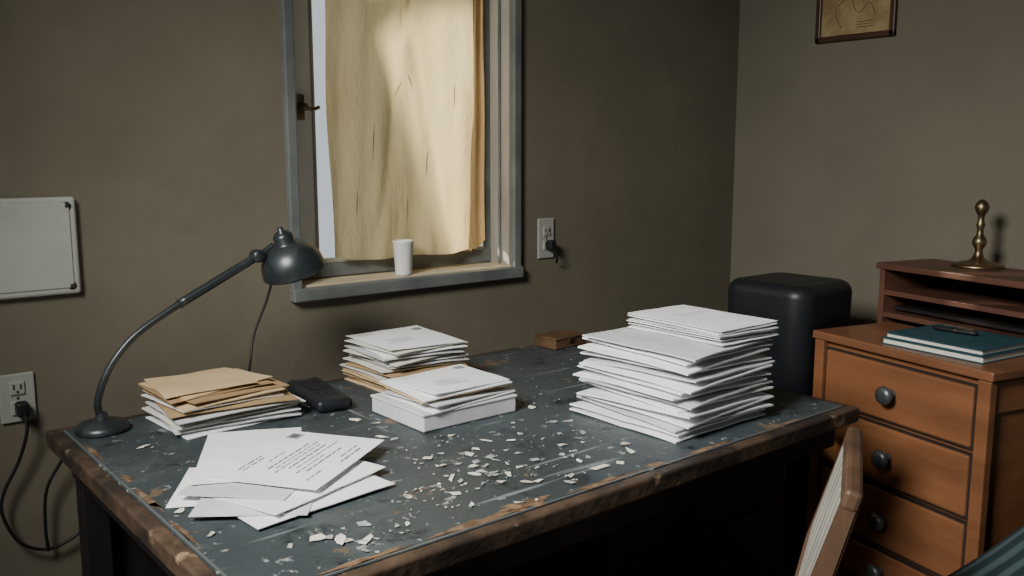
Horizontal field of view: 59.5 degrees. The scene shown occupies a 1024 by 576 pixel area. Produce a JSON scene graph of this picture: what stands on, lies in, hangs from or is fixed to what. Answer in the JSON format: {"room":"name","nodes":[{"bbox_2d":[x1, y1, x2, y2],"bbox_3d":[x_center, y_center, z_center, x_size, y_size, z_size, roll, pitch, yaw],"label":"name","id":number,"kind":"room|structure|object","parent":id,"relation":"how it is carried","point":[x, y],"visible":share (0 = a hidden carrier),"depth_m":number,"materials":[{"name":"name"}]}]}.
{"room":"home office","nodes":[
{"label":"home office","id":0,"kind":"room"},
{"bbox_2d":[0,0,739,575],"bbox_3d":[-1.258,-0.308,2.420,5.580,2.700,0.360,-7,11,-39],"label":"wall","id":1,"kind":"structure","parent":0,"point":[162,121],"depth_m":2.58,"materials":[{"name":"paint"}]},
{"bbox_2d":[0,371,78,551],"bbox_3d":[-1.200,0.449,2.306,0.224,0.475,0.057,-6,10,-34],"label":"wall outlet","id":2,"kind":"object","parent":1,"relation":"attached to","point":[17,391],"visible":0.87,"depth_m":2.26,"materials":[{"name":"grey plastic"}]},
{"bbox_2d":[0,197,80,299],"bbox_3d":[-1.282,-0.091,2.180,0.420,0.250,0.024,-7,11,-39],"label":"whiteboard","id":3,"kind":"object","parent":1,"relation":"attached to","point":[39,254],"visible":1,"depth_m":2.25,"materials":[{"name":"metal"}]},
{"bbox_2d":[279,0,523,302],"bbox_3d":[-0.437,-0.679,3.046,0.908,1.334,0.412,-7,11,-39],"label":"window","id":4,"kind":"structure","parent":1,"relation":"in","point":[498,257],"depth_m":3.09,"materials":[{"name":"paint"}]},
{"bbox_2d":[392,239,413,275],"bbox_3d":[-0.362,-0.102,2.990,0.071,0.115,0.071,-7,11,-39],"label":"paper cup","id":5,"kind":"object","parent":4,"relation":"on","point":[403,248],"visible":1,"depth_m":2.97,"materials":[{"name":"white paper"}]},
{"bbox_2d":[325,0,484,259],"bbox_3d":[-0.331,-0.678,2.993,0.677,1.158,0.064,-7,11,-39],"label":"window curtain","id":6,"kind":"object","parent":4,"relation":"hanging from","point":[404,79],"visible":0.99,"depth_m":2.98,"materials":[{"name":"fabric"}]},
{"bbox_2d":[537,218,557,262],"bbox_3d":[0.139,-0.174,3.344,0.079,0.170,0.049,-7,11,-39],"label":"wall outlet","id":7,"kind":"object","parent":1,"relation":"attached to","point":[546,244],"visible":1,"depth_m":3.34,"materials":[{"name":"grey plastic"}]},
{"bbox_2d":[781,554,800,575],"bbox_3d":[0.320,1.332,0.900,5.780,0.100,5.060,-7,11,-39],"label":"floor","id":8,"kind":"structure","parent":0,"point":[789,562],"depth_m":3.10,"materials":[{"name":"black"}]},
{"bbox_2d":[46,344,858,575],"bbox_3d":[-0.103,0.695,2.296,1.688,0.751,1.140,-7,11,-39],"label":"desk","id":9,"kind":"object","parent":8,"relation":"on","point":[712,503],"visible":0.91,"depth_m":1.98,"materials":[{"name":"wood"}]},
{"bbox_2d":[74,227,324,437],"bbox_3d":[-0.773,0.086,2.263,0.644,0.464,0.182,-7,11,-39],"label":"desk lamp","id":10,"kind":"object","parent":9,"relation":"on","point":[290,259],"depth_m":2.31,"materials":[{"name":"grey metal"}]},
{"bbox_2d":[138,367,305,439],"bbox_3d":[-0.726,0.273,2.247,0.343,0.100,0.297,-7,11,-39],"label":"envelopes","id":11,"kind":"object","parent":9,"relation":"on","point":[190,406],"visible":1,"depth_m":2.17,"materials":[{"name":"white paper"}]},
{"bbox_2d":[166,427,394,529],"bbox_3d":[-0.461,0.371,1.822,0.426,0.030,0.532,-2,9,-13],"label":"papers","id":12,"kind":"object","parent":9,"relation":"on","point":[263,478],"visible":1,"depth_m":1.77,"materials":[{"name":"white paper"}]},
{"bbox_2d":[287,377,351,412],"bbox_3d":[-0.517,0.283,2.393,0.096,0.036,0.262,-5,10,-31],"label":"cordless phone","id":13,"kind":"object","parent":9,"relation":"on","point":[318,394],"visible":1,"depth_m":2.33,"materials":[{"name":"black plastic"}]},
{"bbox_2d":[136,386,657,552],"bbox_3d":[-0.039,0.336,2.145,1.548,0.004,0.812,-7,11,-39],"label":"paper scraps","id":14,"kind":"object","parent":9,"relation":"on","point":[340,539],"visible":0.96,"depth_m":1.83,"materials":[{"name":"white paper"}]},
{"bbox_2d":[340,325,469,392],"bbox_3d":[-0.296,0.203,2.608,0.328,0.131,0.289,-7,11,-39],"label":"envelopes","id":15,"kind":"object","parent":9,"relation":"on","point":[377,356],"visible":0.88,"depth_m":2.53,"materials":[{"name":"paper"}]},
{"bbox_2d":[370,364,516,431],"bbox_3d":[-0.170,0.272,2.285,0.295,0.090,0.252,-7,11,-39],"label":"envelopes","id":16,"kind":"object","parent":9,"relation":"on","point":[427,401],"visible":1,"depth_m":2.22,"materials":[{"name":"grey paper"}]},
{"bbox_2d":[534,329,586,349],"bbox_3d":[0.168,0.177,3.090,0.161,0.038,0.114,-7,11,-39],"label":"wooden box","id":17,"kind":"object","parent":9,"relation":"on","point":[564,338],"visible":0.9,"depth_m":3.06,"materials":[{"name":"brown wood"}]},
{"bbox_2d":[569,305,778,443],"bbox_3d":[0.417,0.199,2.271,0.410,0.239,0.381,-7,11,-39],"label":"stack","id":18,"kind":"object","parent":9,"relation":"on","point":[678,373],"visible":1,"depth_m":2.17,"materials":[{"name":"white paper"}]},
{"bbox_2d":[728,272,851,554],"bbox_3d":[0.999,0.441,3.288,0.350,0.961,0.350,-7,11,-39],"label":"trash bin","id":19,"kind":"object","parent":8,"relation":"on","point":[801,304],"visible":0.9,"depth_m":3.10,"materials":[{"name":"black plastic"}]},
{"bbox_2d":[795,427,863,575],"bbox_3d":[0.448,0.719,1.785,0.426,0.853,0.395,3,9,21],"label":"wooden chair","id":20,"kind":"object","parent":8,"relation":"on","point":[827,536],"visible":1,"depth_m":1.57,"materials":[{"name":"brown wood"}]},
{"bbox_2d":[805,322,1023,575],"bbox_3d":[1.297,0.580,2.837,0.403,0.820,0.670,-4,9,-25],"label":"dresser","id":21,"kind":"object","parent":8,"relation":"on","point":[943,436],"visible":0.9,"depth_m":2.65,"materials":[{"name":"brown wood"}]},
{"bbox_2d":[876,259,1023,337],"bbox_3d":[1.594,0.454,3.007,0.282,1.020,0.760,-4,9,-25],"label":"desk organizer","id":22,"kind":"object","parent":21,"relation":"on","point":[920,292],"visible":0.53,"depth_m":3.07,"materials":[{"name":"brown wood"}]},
{"bbox_2d":[951,199,1004,269],"bbox_3d":[1.600,-0.188,3.063,0.168,0.232,0.168,-7,11,-39],"label":"brass candlestick","id":23,"kind":"object","parent":22,"relation":"on","point":[979,241],"visible":1,"depth_m":3.05,"materials":[{"name":"gold metal"}]},
{"bbox_2d":[881,324,1023,363],"bbox_3d":[1.356,0.164,2.719,0.286,0.036,0.330,-5,10,-31],"label":"notebook","id":24,"kind":"object","parent":21,"relation":"on","point":[986,347],"visible":0.83,"depth_m":2.65,"materials":[{"name":"teal paper"}]},
{"bbox_2d":[932,326,977,335],"bbox_3d":[1.362,0.130,2.760,0.017,0.018,0.139,-7,11,-39],"label":"pen","id":25,"kind":"object","parent":24,"relation":"on","point":[947,329],"visible":1,"depth_m":2.75,"materials":[{"name":"black plastic"}]},
{"bbox_2d":[947,525,1023,575],"bbox_3d":[1.742,0.850,2.041,1.480,0.520,0.920,-7,11,-39],"label":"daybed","id":26,"kind":"object","parent":8,"relation":"on","point":[1006,558],"visible":1,"depth_m":1.98,"materials":[{"name":"teal fabric"}]},
{"bbox_2d":[730,0,1023,325],"bbox_3d":[2.467,-0.314,2.457,0.200,2.700,5.060,-7,11,-39],"label":"wall","id":27,"kind":"structure","parent":0,"point":[851,156],"depth_m":3.53,"materials":[{"name":"paint"}]},
{"bbox_2d":[815,0,897,43],"bbox_3d":[1.351,-1.130,3.519,0.022,0.300,0.337,-7,11,-39],"label":"framed map","id":28,"kind":"object","parent":27,"relation":"attached to","point":[836,20],"visible":1,"depth_m":3.53,"materials":[{"name":"beige paper"}]}
]}

